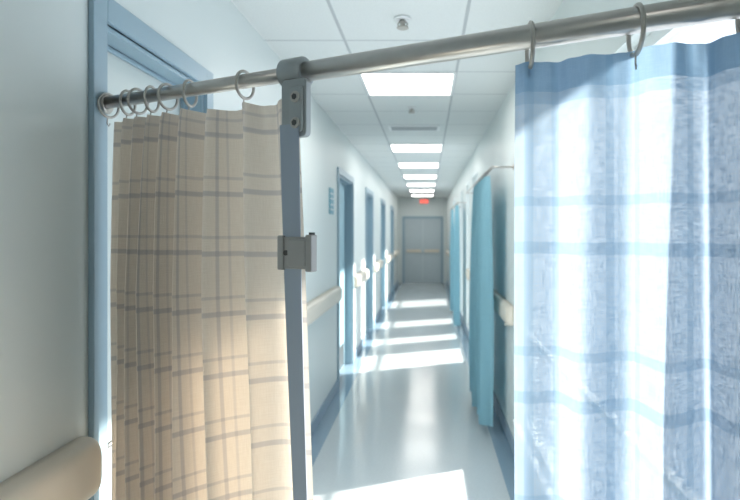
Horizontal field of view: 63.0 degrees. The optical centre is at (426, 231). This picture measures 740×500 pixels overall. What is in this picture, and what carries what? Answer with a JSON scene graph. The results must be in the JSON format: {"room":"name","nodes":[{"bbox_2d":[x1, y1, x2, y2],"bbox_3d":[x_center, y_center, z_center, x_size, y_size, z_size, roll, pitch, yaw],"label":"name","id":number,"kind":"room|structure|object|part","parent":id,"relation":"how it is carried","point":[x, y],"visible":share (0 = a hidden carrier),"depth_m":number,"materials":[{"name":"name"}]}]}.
{"room":"hospital corridor","nodes":[
{"label":"hospital corridor","id":0,"kind":"room"},
{"bbox_2d":[0,0,397,482],"bbox_3d":[-1.045,0.279,8.800,0.150,2.843,22.400,0,0,0],"label":"wall","id":1,"kind":"structure","parent":0,"point":[44,43],"depth_m":1.60,"materials":[{"name":"paint"}]},
{"bbox_2d":[0,437,101,499],"bbox_3d":[-0.932,0.656,0.102,0.075,0.172,3.205,0,0,0],"label":"handrail","id":2,"kind":"object","parent":1,"relation":"attached to","point":[73,471],"visible":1,"depth_m":1.50,"materials":[{"name":"beige plastic"}]},
{"bbox_2d":[107,51,179,499],"bbox_3d":[-1.053,0.543,2.195,0.094,2.302,0.766,0,0,0],"label":"leaf","id":3,"kind":"object","parent":1,"relation":"attached to","point":[121,75],"depth_m":2.01,"materials":[{"name":"metal"}]},
{"bbox_3d":[-1.032,0.680,1.932,0.052,0.052,0.136,0,0,0],"label":"handle","id":4,"kind":"part","parent":3,"relation":"part of","materials":[{"name":"silver metal"}]},
{"bbox_2d":[88,0,212,499],"bbox_3d":[-1.036,0.496,2.195,0.167,2.408,0.960,0,0,0],"label":"frame","id":5,"kind":"object","parent":1,"relation":"attached to","point":[102,37],"visible":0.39,"depth_m":1.76,"materials":[{"name":"paint"}]},
{"bbox_2d":[307,286,341,325],"bbox_3d":[-0.932,0.656,4.590,0.075,0.172,3.620,0,0,0],"label":"handrail","id":6,"kind":"object","parent":1,"relation":"attached to","point":[322,303],"visible":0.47,"depth_m":5.22,"materials":[{"name":"white plastic"}]},
{"bbox_2d":[329,187,333,213],"bbox_3d":[-0.963,-0.310,6.050,0.013,0.260,0.240,0,0,0],"label":"wall sign","id":7,"kind":"object","parent":1,"relation":"attached to","point":[331,191],"visible":1,"depth_m":6.02,"materials":[{"name":"blue plastic"}]},
{"bbox_2d":[340,183,344,369],"bbox_3d":[-1.078,0.543,7.150,0.044,2.302,1.156,0,0,0],"label":"leaf","id":8,"kind":"object","parent":1,"relation":"attached to","point":[342,187],"visible":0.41,"depth_m":7.51,"materials":[{"name":"metal"}]},
{"bbox_2d":[337,167,353,388],"bbox_3d":[-1.036,0.496,7.150,0.167,2.408,1.350,0,0,0],"label":"frame","id":9,"kind":"object","parent":1,"relation":"attached to","point":[343,177],"visible":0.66,"depth_m":7.73,"materials":[{"name":"paint"}]},
{"bbox_2d":[311,280,397,436],"bbox_3d":[-0.963,1.645,8.800,0.012,0.109,22.396,0,0,0],"label":"baseboard","id":10,"kind":"structure","parent":1,"relation":"attached to","point":[316,420],"depth_m":6.01,"materials":[{"name":"plastic"}]},
{"bbox_2d":[354,269,368,286],"bbox_3d":[-0.932,0.656,8.630,0.075,0.172,1.460,0,0,0],"label":"handrail","id":11,"kind":"object","parent":1,"relation":"attached to","point":[360,277],"visible":0.94,"depth_m":8.24,"materials":[{"name":"white plastic"}]},
{"bbox_2d":[365,187,372,339],"bbox_3d":[-1.036,0.496,10.050,0.167,2.408,1.250,0,0,0],"label":"frame","id":12,"kind":"object","parent":1,"relation":"attached to","point":[368,193],"visible":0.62,"depth_m":10.58,"materials":[{"name":"paint"}]},
{"bbox_2d":[373,260,383,272],"bbox_3d":[-0.932,0.656,11.600,0.075,0.172,1.720,0,0,0],"label":"handrail","id":13,"kind":"object","parent":1,"relation":"attached to","point":[378,265],"visible":0.98,"depth_m":11.07,"materials":[{"name":"white plastic"}]},
{"bbox_2d":[381,198,385,312],"bbox_3d":[-1.036,0.496,13.150,0.167,2.408,1.250,0,0,0],"label":"frame","id":14,"kind":"object","parent":1,"relation":"attached to","point":[383,207],"visible":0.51,"depth_m":13.68,"materials":[{"name":"paint"}]},
{"bbox_2d":[386,254,392,263],"bbox_3d":[-0.932,0.656,14.850,0.075,0.172,2.020,0,0,0],"label":"handrail","id":15,"kind":"object","parent":1,"relation":"attached to","point":[389,257],"visible":0.99,"depth_m":14.33,"materials":[{"name":"white plastic"}]},
{"bbox_2d":[390,205,393,291],"bbox_3d":[-1.036,0.496,16.550,0.167,2.408,1.250,0,0,0],"label":"frame","id":16,"kind":"object","parent":1,"relation":"attached to","point":[391,207],"visible":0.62,"depth_m":17.08,"materials":[{"name":"paint"}]},
{"bbox_2d":[394,250,399,257],"bbox_3d":[-0.932,0.656,18.420,0.075,0.172,2.360,0,0,0],"label":"handrail","id":17,"kind":"object","parent":1,"relation":"attached to","point":[396,252],"visible":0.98,"depth_m":17.64,"materials":[{"name":"beige plastic"}]},
{"bbox_2d":[231,0,562,197],"bbox_3d":[-0.150,-1.193,8.800,1.940,0.100,22.700,0,0,0],"label":"ceiling","id":18,"kind":"structure","parent":0,"point":[310,29],"depth_m":4.14,"materials":[{"name":"tile"}]},
{"bbox_2d":[394,15,410,29],"bbox_3d":[-0.130,-1.114,3.200,0.089,0.057,0.089,0,0,0],"label":"sprinkler","id":19,"kind":"object","parent":18,"relation":"attached to","point":[402,19],"depth_m":3.19,"materials":[{"name":"white metal"}]},
{"bbox_2d":[359,72,455,95],"bbox_3d":[-0.140,-1.137,4.630,0.700,0.011,0.700,0,0,0],"label":"ceiling light","id":20,"kind":"object","parent":18,"relation":"in","point":[375,83],"depth_m":4.59,"materials":[{"name":"white plastic"}]},
{"bbox_2d":[408,107,415,113],"bbox_3d":[-0.140,-1.117,5.500,0.080,0.052,0.080,0,0,0],"label":"sprinkler","id":21,"kind":"object","parent":18,"relation":"attached to","point":[411,111],"depth_m":5.49,"materials":[{"name":"grey metal"}]},
{"bbox_2d":[388,125,439,130],"bbox_3d":[-0.140,-1.137,6.575,0.560,0.012,0.310,0,0,0],"label":"ceiling vent","id":22,"kind":"object","parent":18,"relation":"in","point":[391,127],"visible":1,"depth_m":6.50,"materials":[{"name":"white plastic"}]},
{"bbox_2d":[389,144,442,151],"bbox_3d":[-0.140,-1.137,8.130,0.700,0.011,0.700,0,0,0],"label":"ceiling light","id":23,"kind":"object","parent":18,"relation":"in","point":[394,147],"depth_m":8.06,"materials":[{"name":"white plastic"}]},
{"bbox_2d":[397,163,439,167],"bbox_3d":[-0.140,-1.137,10.230,0.700,0.011,0.700,0,0,0],"label":"ceiling light","id":24,"kind":"object","parent":18,"relation":"in","point":[401,165],"depth_m":10.24,"materials":[{"name":"white plastic"}]},
{"bbox_2d":[403,175,436,177],"bbox_3d":[-0.140,-1.137,12.330,0.700,0.011,0.700,0,0,0],"label":"ceiling light","id":25,"kind":"object","parent":18,"relation":"in","point":[404,176],"depth_m":12.27,"materials":[{"name":"white plastic"}]},
{"bbox_2d":[406,183,435,185],"bbox_3d":[-0.140,-1.137,14.430,0.700,0.011,0.700,0,0,0],"label":"ceiling light","id":26,"kind":"object","parent":18,"relation":"in","point":[408,184],"depth_m":14.34,"materials":[{"name":"white plastic"}]},
{"bbox_2d":[409,190,434,191],"bbox_3d":[-0.140,-1.137,16.530,0.700,0.011,0.700,0,0,0],"label":"ceiling light","id":27,"kind":"object","parent":18,"relation":"in","point":[409,190],"depth_m":16.58,"materials":[{"name":"white plastic"}]},
{"bbox_2d":[420,199,427,202],"bbox_3d":[-0.090,-1.001,18.036,0.260,0.282,0.048,0,0,0],"label":"exit sign","id":28,"kind":"object","parent":18,"relation":"hanging from","point":[421,200],"visible":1,"depth_m":18.02,"materials":[{"name":"red plastic"}]},
{"bbox_2d":[311,283,513,499],"bbox_3d":[-0.150,1.750,8.800,1.940,0.100,22.700,0,0,0],"label":"floor","id":29,"kind":"structure","parent":0,"point":[401,422],"depth_m":5.30,"materials":[{"name":"plastic"}]},
{"bbox_2d":[398,198,446,282],"bbox_3d":[-0.150,0.279,20.075,1.940,2.843,0.150,0,0,0],"label":"wall","id":30,"kind":"structure","parent":0,"point":[406,206],"depth_m":20.00,"materials":[{"name":"paint"}]},
{"bbox_2d":[405,219,422,282],"bbox_3d":[-0.440,0.627,19.964,0.590,2.125,0.068,0,0,0],"label":"leaf","id":31,"kind":"object","parent":30,"relation":"attached to","point":[413,227],"visible":1,"depth_m":19.98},
{"bbox_2d":[402,216,442,282],"bbox_3d":[-0.140,0.590,19.980,1.360,2.219,0.039,0,0,0],"label":"frame","id":32,"kind":"object","parent":30,"relation":"attached to","point":[403,217],"visible":1,"depth_m":19.96,"materials":[{"name":"paint"}]},
{"bbox_2d":[423,219,440,282],"bbox_3d":[0.160,0.627,19.964,0.590,2.125,0.068,0,0,0],"label":"leaf","id":33,"kind":"object","parent":30,"relation":"attached to","point":[431,227],"visible":1,"depth_m":19.98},
{"bbox_2d":[447,0,669,437],"bbox_3d":[0.745,0.279,8.800,0.150,2.843,22.400,0,0,0],"label":"wall","id":34,"kind":"structure","parent":0,"point":[496,147],"depth_m":5.25,"materials":[{"name":"paint"}]},
{"bbox_2d":[100,0,739,113],"bbox_3d":[-0.139,-0.380,1.353,1.855,0.072,0.068,0,0,28],"label":"curtain rod","id":35,"kind":"object","parent":34,"relation":"attached to","point":[671,14],"visible":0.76,"depth_m":1.20,"materials":[{"name":"metal"}]},
{"bbox_2d":[97,70,313,499],"bbox_3d":[-0.581,0.536,1.577,0.810,1.888,0.157,0,0,26],"label":"privacy curtain","id":36,"kind":"object","parent":35,"relation":"hanging from","point":[200,393],"visible":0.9,"depth_m":1.55,"materials":[{"name":"beige fabric"}]},
{"bbox_2d":[276,56,312,137],"bbox_3d":[-0.305,-0.318,1.426,0.095,0.196,0.083,0,0,28],"label":"clamp","id":37,"kind":"object","parent":35,"relation":"attached to","point":[296,89],"visible":0.94,"depth_m":1.39,"materials":[{"name":"metal"}]},
{"bbox_3d":[-0.307,-0.288,1.400,0.074,0.136,0.023,0,0,28],"label":"plate","id":38,"kind":"part","parent":37,"relation":"part of","materials":[{"name":"grey metal"}]},
{"bbox_2d":[277,124,316,499],"bbox_3d":[-0.300,0.525,1.375,0.108,1.550,0.024,0,0,28],"label":"support post","id":39,"kind":"object","parent":35,"relation":"attached to","point":[295,252],"visible":1,"depth_m":1.38,"materials":[{"name":"grey metal"}]},
{"bbox_2d":[514,2,739,499],"bbox_3d":[0.403,0.536,1.061,0.517,1.887,0.089,0,0,28],"label":"privacy curtain","id":40,"kind":"object","parent":35,"relation":"hanging from","point":[627,188],"visible":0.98,"depth_m":1.09,"materials":[{"name":"blue fabric"}]},
{"bbox_2d":[449,206,459,310],"bbox_3d":[0.575,0.554,13.050,0.190,2.152,1.704,0,0,0],"label":"privacy curtain","id":41,"kind":"object","parent":34,"relation":"hanging from","point":[451,209],"visible":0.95,"depth_m":12.45,"materials":[{"name":"teal fabric"}]},
{"bbox_2d":[453,202,465,325],"bbox_3d":[0.570,0.554,11.100,0.199,2.152,1.804,0,0,0],"label":"privacy curtain","id":42,"kind":"object","parent":34,"relation":"hanging from","point":[456,299],"visible":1,"depth_m":10.45,"materials":[{"name":"teal fabric"}]},
{"bbox_2d":[466,268,469,280],"bbox_3d":[0.639,0.656,9.275,0.060,0.172,0.550,0,0,0],"label":"handrail","id":43,"kind":"object","parent":34,"relation":"attached to","point":[467,269],"visible":0.8,"depth_m":9.05,"materials":[{"name":"white plastic"}]},
{"bbox_2d":[447,281,513,454],"bbox_3d":[0.663,1.645,8.800,0.012,0.109,22.396,0,0,0],"label":"baseboard","id":44,"kind":"structure","parent":34,"relation":"attached to","point":[501,416],"depth_m":5.29,"materials":[{"name":"plastic"}]},
{"bbox_2d":[466,164,513,426],"bbox_3d":[0.545,0.554,6.150,0.249,2.152,3.104,0,0,0],"label":"privacy curtain","id":45,"kind":"object","parent":34,"relation":"attached to","point":[481,305],"visible":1,"depth_m":5.09,"materials":[{"name":"teal fabric"}]},
{"bbox_3d":[0.582,-0.500,6.150,0.175,0.044,3.104,0,0,0],"label":"rod","id":46,"kind":"part","parent":45,"relation":"part of","materials":[{"name":"metal"}]},
{"bbox_2d":[493,289,513,325],"bbox_3d":[0.639,0.656,6.210,0.060,0.172,3.180,0,0,0],"label":"handrail","id":47,"kind":"object","parent":34,"relation":"attached to","point":[504,308],"visible":0.57,"depth_m":4.83,"materials":[{"name":"white plastic"}]},
{"bbox_2d":[512,25,693,424],"bbox_3d":[0.710,0.405,2.835,0.120,2.092,3.472,0,0,0],"label":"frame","id":48,"kind":"object","parent":34,"relation":"attached to","point":[660,37],"visible":0.12,"depth_m":1.85,"materials":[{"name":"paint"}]}
]}

